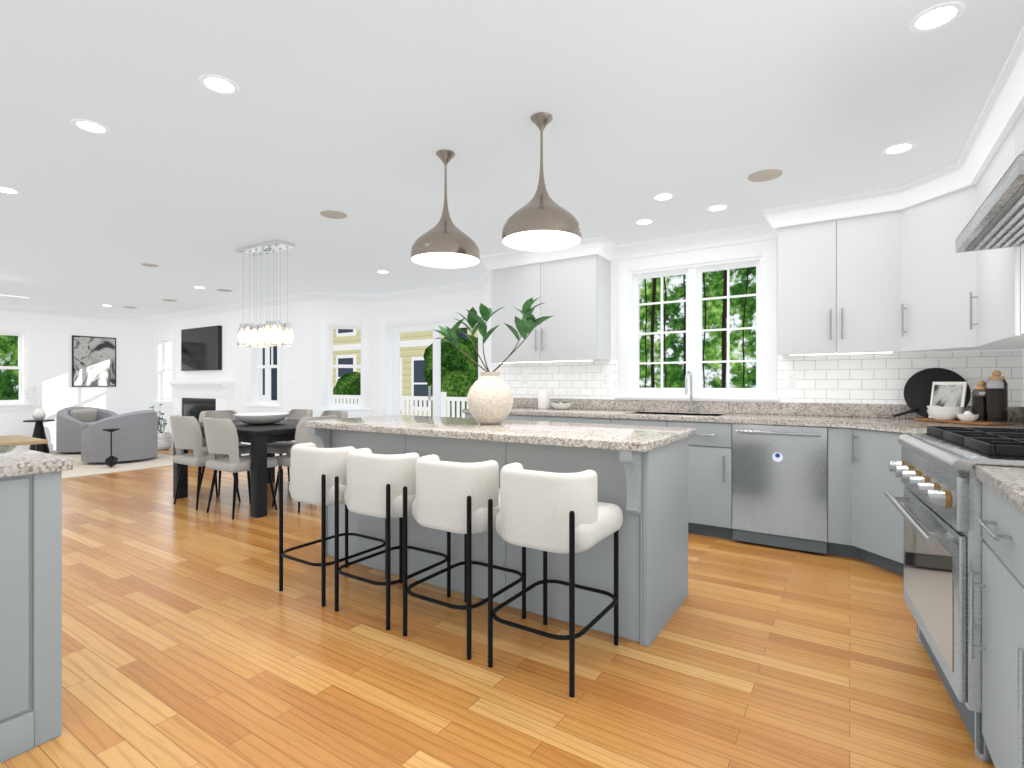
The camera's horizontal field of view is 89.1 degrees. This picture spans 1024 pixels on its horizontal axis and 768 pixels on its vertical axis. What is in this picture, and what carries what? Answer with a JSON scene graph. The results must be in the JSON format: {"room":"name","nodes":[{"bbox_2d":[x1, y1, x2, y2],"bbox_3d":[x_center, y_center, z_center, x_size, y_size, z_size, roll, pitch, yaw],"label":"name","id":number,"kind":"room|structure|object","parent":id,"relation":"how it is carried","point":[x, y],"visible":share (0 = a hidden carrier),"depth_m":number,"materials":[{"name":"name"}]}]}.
{"room":"dining room and kitchen","nodes":[
{"label":"dining room and kitchen","id":0,"kind":"room"},
{"bbox_2d":[0,447,994,767],"bbox_3d":[-3.769,1.240,4.129,13.380,0.120,8.620,0,0,33],"label":"floor","id":1,"kind":"structure","parent":0,"point":[192,637],"depth_m":2.18,"materials":[{"name":"brown wood"}]},
{"bbox_2d":[0,473,61,762],"bbox_3d":[-2.063,0.735,1.485,0.641,0.890,1.042,0,0,33],"label":"base cabinet","id":2,"kind":"object","parent":1,"relation":"on","point":[30,599],"depth_m":1.69,"materials":[{"name":"grey wood"}]},
{"bbox_2d":[0,445,72,476],"bbox_3d":[-2.391,0.270,0.995,0.706,0.040,2.264,0,0,33],"label":"countertop","id":3,"kind":"structure","parent":2,"relation":"on","point":[14,461],"depth_m":1.71,"materials":[{"name":"grey stone"}]},
{"bbox_2d":[48,450,172,478],"bbox_3d":[-7.004,1.174,7.529,3.550,0.012,3.200,0,0,33],"label":"rug","id":4,"kind":"object","parent":1,"relation":"on","point":[80,469],"visible":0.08,"depth_m":7.45,"materials":[{"name":"beige carpet"}]},
{"bbox_2d":[0,435,47,451],"bbox_3d":[-7.062,0.964,7.120,1.300,0.408,0.750,0,0,33],"label":"coffee table","id":5,"kind":"object","parent":4,"relation":"on","point":[14,440],"visible":0.5,"depth_m":7.03,"materials":[{"name":"beige wood"}]},
{"bbox_2d":[23,419,54,452],"bbox_3d":[-7.944,0.886,8.736,0.400,0.562,0.400,0,0,33],"label":"side table","id":6,"kind":"object","parent":4,"relation":"on","point":[39,431],"visible":0.67,"depth_m":8.69,"materials":[{"name":"black wood"}]},
{"bbox_2d":[26,382,51,419],"bbox_3d":[-8.006,0.284,8.760,0.413,0.640,0.307,0,0,33],"label":"vase","id":7,"kind":"object","parent":6,"relation":"on","point":[38,413],"visible":1,"depth_m":8.70,"materials":[{"name":"white ceramic"}]},
{"bbox_2d":[56,407,118,452],"bbox_3d":[-7.322,0.782,9.068,0.909,0.770,0.952,0,0,33],"label":"barrel chair","id":8,"kind":"object","parent":4,"relation":"on","point":[72,423],"visible":0.6,"depth_m":8.64,"materials":[{"name":"fabric"}]},
{"bbox_2d":[102,428,119,466],"bbox_3d":[-5.610,0.899,7.280,0.210,0.538,0.210,0,0,33],"label":"table","id":9,"kind":"object","parent":4,"relation":"on","point":[111,461],"visible":1,"depth_m":7.24,"materials":[{"name":"black metal"}]},
{"bbox_2d":[81,410,157,462],"bbox_3d":[-5.981,0.782,7.945,0.933,0.770,0.951,0,0,33],"label":"barrel chair","id":10,"kind":"object","parent":4,"relation":"on","point":[135,437],"visible":0.92,"depth_m":7.60,"materials":[{"name":"fabric"}]},
{"bbox_2d":[150,404,172,449],"bbox_3d":[-6.346,0.766,9.390,0.551,0.827,0.374,0,0,33],"label":"plant pot","id":11,"kind":"object","parent":1,"relation":"on","point":[165,440],"visible":0.58,"depth_m":9.30,"materials":[{"name":"white ceramic"}]},
{"bbox_2d":[165,381,233,449],"bbox_3d":[-5.514,0.565,9.136,1.920,1.230,0.218,0,0,33],"label":"fireplace mantel","id":12,"kind":"object","parent":1,"relation":"on","point":[193,398],"visible":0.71,"depth_m":9.08,"materials":[{"name":"grey painted wood"}]},
{"bbox_2d":[170,415,240,509],"bbox_3d":[-3.043,0.743,5.120,0.470,0.876,0.537,0,0,33],"label":"dining chair","id":13,"kind":"object","parent":1,"relation":"on","point":[186,432],"visible":0.88,"depth_m":4.89,"materials":[{"name":"grey fabric"}]},
{"bbox_2d":[199,410,249,494],"bbox_3d":[-3.202,0.743,5.835,0.537,0.876,0.470,0,0,33],"label":"dining chair","id":14,"kind":"object","parent":1,"relation":"on","point":[228,414],"visible":0.35,"depth_m":5.79,"materials":[{"name":"grey fabric"}]},
{"bbox_2d":[173,419,298,517],"bbox_3d":[-2.587,0.797,5.436,1.540,0.764,1.100,0,0,33],"label":"dining table","id":15,"kind":"object","parent":1,"relation":"on","point":[258,438],"visible":0.42,"depth_m":4.67,"materials":[{"name":"black wood"}]},
{"bbox_2d":[234,412,288,424],"bbox_3d":[-2.603,0.361,5.411,0.524,0.105,0.524,0,0,33],"label":"bowl","id":16,"kind":"object","parent":15,"relation":"on","point":[262,418],"visible":1,"depth_m":5.25,"materials":[{"name":"white ceramic"}]},
{"bbox_2d":[203,417,277,518],"bbox_3d":[-2.523,0.743,4.782,0.470,0.876,0.537,0,0,33],"label":"dining chair","id":17,"kind":"object","parent":1,"relation":"on","point":[221,435],"visible":0.96,"depth_m":4.57,"materials":[{"name":"grey fabric"}]},
{"bbox_2d":[267,409,312,490],"bbox_3d":[-2.617,0.743,6.068,0.470,0.876,0.537,0,0,33],"label":"dining chair","id":18,"kind":"object","parent":1,"relation":"on","point":[280,448],"visible":0.46,"depth_m":6.08,"materials":[{"name":"grey fabric"}]},
{"bbox_2d":[272,415,337,512],"bbox_3d":[-1.972,0.743,5.036,0.537,0.876,0.470,0,0,33],"label":"dining chair","id":19,"kind":"object","parent":1,"relation":"on","point":[302,435],"visible":0.15,"depth_m":4.82,"materials":[{"name":"grey fabric"}]},
{"bbox_2d":[288,410,347,492],"bbox_3d":[-2.097,0.743,5.730,0.470,0.876,0.537,0,0,33],"label":"dining chair","id":20,"kind":"object","parent":1,"relation":"on","point":[341,414],"visible":0.12,"depth_m":5.91,"materials":[{"name":"grey fabric"}]},
{"bbox_2d":[279,442,385,606],"bbox_3d":[-1.036,0.765,3.059,0.440,0.829,0.518,0,0,33],"label":"bar stool","id":21,"kind":"object","parent":1,"relation":"on","point":[315,471],"visible":0.81,"depth_m":2.85,"materials":[{"name":"white fabric"}]},
{"bbox_2d":[335,448,450,629],"bbox_3d":[-0.629,0.765,2.795,0.440,0.829,0.518,0,0,33],"label":"bar stool","id":22,"kind":"object","parent":1,"relation":"on","point":[376,483],"visible":0.85,"depth_m":2.60,"materials":[{"name":"white fabric"}]},
{"bbox_2d":[403,454,525,659],"bbox_3d":[-0.218,0.765,2.528,0.440,0.829,0.518,0,0,33],"label":"bar stool","id":23,"kind":"object","parent":1,"relation":"on","point":[453,497],"visible":0.96,"depth_m":2.33,"materials":[{"name":"white fabric"}]},
{"bbox_2d":[307,427,687,646],"bbox_3d":[-0.187,0.735,3.205,2.296,0.890,0.845,0,0,33],"label":"kitchen island","id":24,"kind":"object","parent":1,"relation":"on","point":[642,476],"depth_m":2.63,"materials":[{"name":"grey painted wood"}]},
{"bbox_2d":[302,415,695,454],"bbox_3d":[-0.183,0.270,3.218,2.356,0.040,0.882,0,0,33],"label":"island countertop","id":25,"kind":"structure","parent":24,"relation":"on","point":[598,435],"depth_m":2.86,"materials":[{"name":"grey stone"}]},
{"bbox_2d":[432,296,552,423],"bbox_3d":[-0.100,-0.154,3.255,0.945,0.806,0.457,0,0,33],"label":"vase","id":26,"kind":"object","parent":25,"relation":"on","point":[489,397],"visible":1,"depth_m":3.18,"materials":[{"name":"ceramic"}]},
{"bbox_2d":[465,415,529,420],"bbox_3d":[0.025,0.735,5.288,0.778,0.890,0.640,0,0,33],"label":"base cabinet","id":27,"kind":"object","parent":1,"relation":"on","point":[510,417],"depth_m":4.90,"materials":[{"name":"grey"}]},
{"bbox_2d":[488,462,622,697],"bbox_3d":[0.192,0.765,2.261,0.440,0.829,0.518,0,0,33],"label":"bar stool","id":28,"kind":"object","parent":1,"relation":"on","point":[553,512],"visible":1,"depth_m":2.08,"materials":[{"name":"white fabric"}]},
{"bbox_2d":[530,415,609,423],"bbox_3d":[0.678,0.735,4.863,0.780,0.890,0.640,0,0,33],"label":"base cabinet","id":29,"kind":"object","parent":1,"relation":"on","point":[549,418],"depth_m":4.63,"materials":[{"name":"grey"}]},
{"bbox_2d":[610,419,665,426],"bbox_3d":[1.202,0.735,4.523,0.470,0.890,0.640,0,0,33],"label":"base cabinet","id":30,"kind":"object","parent":1,"relation":"on","point":[638,422],"depth_m":4.24,"materials":[{"name":"grey"}]},
{"bbox_2d":[666,423,733,539],"bbox_3d":[1.603,0.735,4.263,0.485,0.890,0.640,0,0,33],"label":"base cabinet","id":31,"kind":"object","parent":1,"relation":"on","point":[710,457],"depth_m":3.95,"materials":[{"name":"grey wood"}]},
{"bbox_2d":[734,435,829,553],"bbox_3d":[2.062,0.735,3.965,0.610,0.890,0.640,0,0,33],"label":"dishwasher","id":32,"kind":"object","parent":1,"relation":"on","point":[816,477],"depth_m":3.68,"materials":[{"name":"grey metal"}]},
{"bbox_2d":[462,407,1023,442],"bbox_3d":[1.210,0.270,3.967,4.248,0.040,1.564,0,0,33],"label":"countertop","id":33,"kind":"structure","parent":32,"relation":"on","point":[860,428],"depth_m":3.75,"materials":[{"name":"grey stone"}]},
{"bbox_2d":[538,391,549,408],"bbox_3d":[0.325,0.159,5.273,0.119,0.180,0.119,0,0,27],"label":"accessory","id":34,"kind":"object","parent":33,"relation":"on","point":[543,399],"depth_m":5.22,"materials":[{"name":"white ceramic"}]},
{"bbox_2d":[546,401,571,409],"bbox_3d":[0.483,0.211,5.076,0.209,0.076,0.209,0,0,27],"label":"accessory","id":35,"kind":"object","parent":33,"relation":"on","point":[565,405],"depth_m":5.02,"materials":[{"name":"white ceramic"}]},
{"bbox_2d":[892,368,1013,425],"bbox_3d":[2.850,0.068,3.393,0.579,0.361,0.499,0,0,33],"label":"accessories","id":36,"kind":"object","parent":33,"relation":"on","point":[937,394],"visible":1,"depth_m":3.38,"materials":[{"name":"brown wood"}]},
{"bbox_2d":[830,439,849,556],"bbox_3d":[2.378,0.735,3.760,0.143,0.890,0.640,0,0,33],"label":"base cabinet","id":37,"kind":"object","parent":1,"relation":"on","point":[839,448],"depth_m":3.50,"materials":[{"name":"grey wood"}]},
{"bbox_2d":[850,439,905,575],"bbox_3d":[2.317,0.739,3.232,0.347,0.882,0.347,0,0,33],"label":"base cabinet","id":38,"kind":"object","parent":1,"relation":"on","point":[876,525],"depth_m":3.29,"materials":[{"name":"grey wood"}]},
{"bbox_2d":[884,426,1023,761],"bbox_3d":[1.878,0.675,1.901,0.736,1.008,0.915,0,0,28],"label":"range","id":39,"kind":"object","parent":1,"relation":"on","point":[933,469],"visible":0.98,"depth_m":1.76,"materials":[{"name":"silver metal"}]},
{"bbox_2d":[973,485,1023,767],"bbox_3d":[1.562,0.735,1.195,0.638,0.890,0.546,0,0,33],"label":"base cabinet","id":40,"kind":"object","parent":1,"relation":"on","point":[1001,522],"depth_m":1.38,"materials":[{"name":"grey wood"}]},
{"bbox_2d":[975,465,1023,516],"bbox_3d":[1.329,0.270,0.851,0.653,0.040,1.376,0,0,33],"label":"countertop","id":41,"kind":"structure","parent":40,"relation":"on","point":[1008,482],"depth_m":1.38,"materials":[{"name":"grey stone"}]},
{"bbox_2d":[0,238,1012,445],"bbox_3d":[-3.769,-0.070,4.130,13.100,2.500,8.343,0,0,33],"label":"wall","id":42,"kind":"structure","parent":0,"point":[133,390],"depth_m":8.77,"materials":[{"name":"grey paint"}]},
{"bbox_2d":[0,325,33,410],"bbox_3d":[-8.640,-0.260,8.467,0.225,1.421,1.270,0,0,33],"label":"window","id":43,"kind":"structure","parent":42,"relation":"in","point":[25,354],"depth_m":8.87,"materials":[{"name":"grey wood"}]},
{"bbox_2d":[0,304,143,450],"bbox_3d":[-9.242,-0.069,7.349,0.088,2.498,7.276,0,0,33],"label":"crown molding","id":44,"kind":"structure","parent":42,"relation":"attached to","point":[3,307],"depth_m":9.23,"materials":[{"name":"grey wood"}]},
{"bbox_2d":[72,335,115,386],"bbox_3d":[-7.765,-0.415,9.675,0.032,0.930,0.670,0,0,33],"label":"painting","id":45,"kind":"object","parent":42,"relation":"attached to","point":[93,361],"visible":0.89,"depth_m":9.65,"materials":[{"name":"black wood"}]},
{"bbox_2d":[152,333,174,406],"bbox_3d":[-6.663,-0.265,10.083,0.820,1.411,0.225,0,0,33],"label":"window","id":46,"kind":"structure","parent":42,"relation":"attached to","point":[162,369],"depth_m":10.19,"materials":[{"name":"grey wood"}]},
{"bbox_2d":[181,325,221,370],"bbox_3d":[-5.530,-0.620,9.240,1.300,0.760,0.060,0,0,33],"label":"wall-mounted tv","id":47,"kind":"object","parent":42,"relation":"attached to","point":[201,348],"visible":1,"depth_m":9.17,"materials":[{"name":"black glass"}]},
{"bbox_2d":[144,292,315,455],"bbox_3d":[-5.067,-0.069,8.924,5.195,2.498,0.088,0,0,33],"label":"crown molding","id":48,"kind":"structure","parent":42,"relation":"attached to","point":[310,296],"depth_m":8.57,"materials":[{"name":"grey wood"}]},
{"bbox_2d":[245,321,281,411],"bbox_3d":[-3.879,-0.265,8.275,0.940,1.411,0.225,0,0,33],"label":"window","id":49,"kind":"structure","parent":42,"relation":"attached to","point":[256,366],"depth_m":8.41,"materials":[{"name":"grey wood"}]},
{"bbox_2d":[319,318,371,415],"bbox_3d":[-2.458,-0.249,7.720,0.729,1.432,0.225,0,0,-12],"label":"window","id":50,"kind":"structure","parent":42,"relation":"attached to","point":[328,326],"depth_m":7.69,"materials":[{"name":"grey wood"}]},
{"bbox_2d":[316,269,490,302],"bbox_3d":[-1.304,-0.069,6.878,3.418,2.498,0.756,0,0,33],"label":"crown molding","id":51,"kind":"structure","parent":42,"relation":"attached to","point":[485,278],"depth_m":7.30,"materials":[{"name":"grey wood"}]},
{"bbox_2d":[381,308,483,416],"bbox_3d":[-1.075,0.100,7.249,1.940,2.160,0.192,0,0,33],"label":"sliding door","id":52,"kind":"structure","parent":42,"relation":"in","point":[393,328],"depth_m":7.52,"materials":[{"name":"grey wood"}]},
{"bbox_2d":[488,249,611,362],"bbox_3d":[0.372,-0.725,5.236,1.180,0.990,0.348,0,0,33],"label":"upper cabinet","id":53,"kind":"object","parent":42,"relation":"attached to","point":[574,289],"depth_m":5.01,"materials":[{"name":"grey wood"}]},
{"bbox_2d":[498,361,617,398],"bbox_3d":[0.436,-0.039,5.392,1.398,0.373,0.016,0,0,33],"label":"tile backsplash","id":54,"kind":"structure","parent":42,"relation":"attached to","point":[587,379],"depth_m":5.33,"materials":[{"name":"grey tile"}]},
{"bbox_2d":[614,222,775,258],"bbox_3d":[1.562,-1.266,4.618,1.490,0.103,0.088,0,0,33],"label":"crown molding","id":55,"kind":"structure","parent":42,"relation":"attached to","point":[758,230],"depth_m":4.56,"materials":[{"name":"grey wood"}]},
{"bbox_2d":[615,235,779,400],"bbox_3d":[1.635,-0.540,4.694,1.410,1.350,0.225,0,0,33],"label":"kitchen window","id":56,"kind":"structure","parent":42,"relation":"in","point":[723,254],"depth_m":4.66,"materials":[{"name":"white wood"}]},
{"bbox_2d":[512,399,1021,422],"bbox_3d":[1.630,0.200,4.615,4.248,0.100,0.020,0,0,33],"label":"countertop","id":57,"kind":"structure","parent":42,"relation":"attached to","point":[884,411],"depth_m":4.35,"materials":[{"name":"grey stone"}]},
{"bbox_2d":[776,205,895,355],"bbox_3d":[2.435,-0.725,3.896,0.755,0.990,0.348,0,0,33],"label":"upper cabinet","id":58,"kind":"object","parent":42,"relation":"attached to","point":[890,270],"depth_m":3.74,"materials":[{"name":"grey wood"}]},
{"bbox_2d":[777,350,1021,405],"bbox_3d":[2.786,-0.226,3.866,1.458,0.748,0.016,0,0,33],"label":"tile backsplash","id":59,"kind":"structure","parent":42,"relation":"attached to","point":[872,378],"depth_m":3.90,"materials":[{"name":"grey tile"}]},
{"bbox_2d":[896,157,983,352],"bbox_3d":[2.711,-0.770,3.316,0.358,1.097,0.357,0,0,33],"label":"upper cabinet","id":60,"kind":"object","parent":42,"relation":"attached to","point":[934,281],"depth_m":3.32,"materials":[{"name":"grey wood"}]},
{"bbox_2d":[955,151,1023,252],"bbox_3d":[2.034,-0.764,1.858,0.548,0.312,1.092,0,0,33],"label":"range hood","id":61,"kind":"object","parent":42,"relation":"attached to","point":[996,221],"visible":1,"depth_m":1.96,"materials":[{"name":"silver metal"}]},
{"bbox_2d":[972,113,1023,348],"bbox_3d":[2.667,-0.725,2.632,0.348,0.990,0.855,0,0,33],"label":"upper cabinet","id":62,"kind":"object","parent":42,"relation":"attached to","point":[997,274],"depth_m":2.68,"materials":[{"name":"grey wood"}]},
{"bbox_2d":[1012,93,1023,162],"bbox_3d":[2.065,-1.073,1.705,0.348,0.295,1.349,0,0,33],"label":"upper cabinet","id":63,"kind":"object","parent":42,"relation":"attached to","point":[1018,113],"depth_m":2.30,"materials":[{"name":"grey wood"}]},
{"bbox_2d":[1022,407,1023,422],"bbox_3d":[2.977,0.200,2.807,0.020,0.100,1.544,0,0,33],"label":"backsplash","id":64,"kind":"structure","parent":42,"relation":"attached to","point":[1022,407],"depth_m":3.42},
{"bbox_2d":[1022,349,1023,405],"bbox_3d":[2.319,-0.226,1.784,0.009,0.748,4.018,0,0,33],"label":"tile backsplash","id":65,"kind":"structure","parent":42,"relation":"attached to","point":[1023,349],"depth_m":3.46,"materials":[{"name":"grey tile"}]},
{"bbox_2d":[0,0,1023,316],"bbox_3d":[-3.769,-1.380,4.129,13.380,0.120,8.620,0,0,33],"label":"ceiling","id":66,"kind":"structure","parent":0,"point":[356,112],"depth_m":2.63,"materials":[{"name":"grey paint"}]},
{"bbox_2d":[0,186,21,194],"bbox_3d":[-3.423,-1.317,3.542,0.168,0.005,0.117,0,0,33],"label":"recessed light","id":67,"kind":"object","parent":66,"relation":"in","point":[3,189],"depth_m":3.55,"materials":[{"name":"grey plastic"}]},
{"bbox_2d":[0,294,29,298],"bbox_3d":[-6.577,-1.184,6.117,1.407,0.268,1.345,0,0,33],"label":"ceiling fan","id":68,"kind":"object","parent":66,"relation":"hanging from","point":[13,296],"visible":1,"depth_m":6.53,"materials":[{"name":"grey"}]},
{"bbox_2d":[71,119,110,134],"bbox_3d":[-2.152,-1.317,2.658,0.165,0.005,0.156,0,0,33],"label":"recessed light","id":69,"kind":"object","parent":66,"relation":"in","point":[86,125],"depth_m":2.66,"materials":[{"name":"grey plastic"}]},
{"bbox_2d":[198,74,239,94],"bbox_3d":[-1.287,-1.317,2.285,0.160,0.005,0.157,0,0,33],"label":"recessed light","id":70,"kind":"object","parent":66,"relation":"in","point":[218,84],"depth_m":2.28,"materials":[{"name":"grey plastic"}]},
{"bbox_2d":[236,240,294,347],"bbox_3d":[-2.381,-0.836,5.010,0.654,0.964,0.214,0,0,33],"label":"chandelier","id":71,"kind":"object","parent":66,"relation":"hanging from","point":[276,332],"visible":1,"depth_m":4.90,"materials":[{"name":"glass"}]},
{"bbox_2d":[320,210,346,218],"bbox_3d":[-1.382,-1.317,4.037,0.197,0.005,0.194,0,0,33],"label":"ceiling speaker","id":72,"kind":"object","parent":66,"relation":"in","point":[331,214],"depth_m":4.03,"materials":[{"name":"grey"}]},
{"bbox_2d":[411,149,479,267],"bbox_3d":[-0.380,-1.012,2.977,0.395,0.613,0.395,0,0,33],"label":"pendant lamp","id":73,"kind":"object","parent":66,"relation":"hanging from","point":[444,242],"visible":1,"depth_m":2.91,"materials":[{"name":"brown metal"}]},
{"bbox_2d":[502,112,581,251],"bbox_3d":[0.146,-1.012,2.576,0.395,0.613,0.395,0,0,33],"label":"pendant lamp","id":74,"kind":"object","parent":66,"relation":"hanging from","point":[541,221],"visible":1,"depth_m":2.53,"materials":[{"name":"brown metal"}]},
{"bbox_2d":[634,219,653,224],"bbox_3d":[1.073,-1.317,4.215,0.150,0.005,0.162,0,0,33],"label":"recessed light","id":75,"kind":"object","parent":66,"relation":"in","point":[641,221],"depth_m":4.21,"materials":[{"name":"grey"}]},
{"bbox_2d":[652,192,674,200],"bbox_3d":[1.065,-1.317,3.651,0.153,0.005,0.167,0,0,33],"label":"recessed light","id":76,"kind":"object","parent":66,"relation":"in","point":[665,196],"depth_m":3.65,"materials":[{"name":"grey plastic"}]},
{"bbox_2d":[706,204,728,211],"bbox_3d":[1.534,-1.317,3.880,0.156,0.005,0.163,0,0,33],"label":"recessed light","id":77,"kind":"object","parent":66,"relation":"in","point":[718,207],"depth_m":3.88,"materials":[{"name":"grey plastic"}]},
{"bbox_2d":[748,169,782,181],"bbox_3d":[1.596,-1.317,3.279,0.195,0.005,0.198,0,0,33],"label":"ceiling speaker","id":78,"kind":"object","parent":66,"relation":"in","point":[768,174],"depth_m":3.28,"materials":[{"name":"grey"}]},
{"bbox_2d":[881,142,916,154],"bbox_3d":[2.159,-1.317,2.904,0.157,0.005,0.163,0,0,33],"label":"recessed light","id":79,"kind":"object","parent":66,"relation":"in","point":[898,148],"depth_m":2.91,"materials":[{"name":"grey plastic"}]},
{"bbox_2d":[908,1,964,32],"bbox_3d":[1.521,-1.317,1.866,0.157,0.005,0.162,0,0,33],"label":"recessed light","id":80,"kind":"object","parent":66,"relation":"in","point":[936,17],"depth_m":1.87,"materials":[{"name":"grey plastic"}]},
{"label":"outside","id":81,"kind":"structure","parent":0,"visible":0},
{"bbox_2d":[0,267,755,399],"bbox_3d":[-8.601,-4.820,17.968,46.000,16.000,32.770,0,0,33],"label":"trees","id":82,"kind":"object","parent":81,"point":[742,314],"depth_m":11.54,"materials":[{"name":"green plant"}]},
{"bbox_2d":[333,392,468,417],"bbox_3d":[-2.076,0.795,9.564,7.210,1.270,2.600,0,0,33],"label":"railing","id":83,"kind":"object","parent":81,"point":[350,398],"visible":0.15,"depth_m":10.89,"materials":[{"name":"white wood"}]},
{"bbox_3d":[1.772,1.630,12.663,28.780,0.300,34.370,0,0,33],"label":"ground","id":84,"kind":"structure","parent":81,"visible":0},
{"bbox_2d":[263,346,276,399],"bbox_3d":[-8.889,-2.320,16.837,5.750,9.000,0.580,0,0,33],"label":"house","id":85,"kind":"structure","parent":84,"relation":"on","point":[266,355],"depth_m":15.47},
{"bbox_2d":[333,327,477,415],"bbox_3d":[-5.055,-2.570,24.715,10.600,9.500,6.090,0,0,33],"label":"house","id":86,"kind":"structure","parent":84,"relation":"on","point":[347,348],"depth_m":20.66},
{"bbox_2d":[333,327,477,417],"bbox_3d":[-2.947,-2.547,14.651,7.607,8.214,4.294,0,0,33],"label":"evergreen","id":87,"kind":"object","parent":84,"relation":"on","point":[459,373],"visible":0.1,"depth_m":13.60,"materials":[{"name":"green plant"}]}
]}

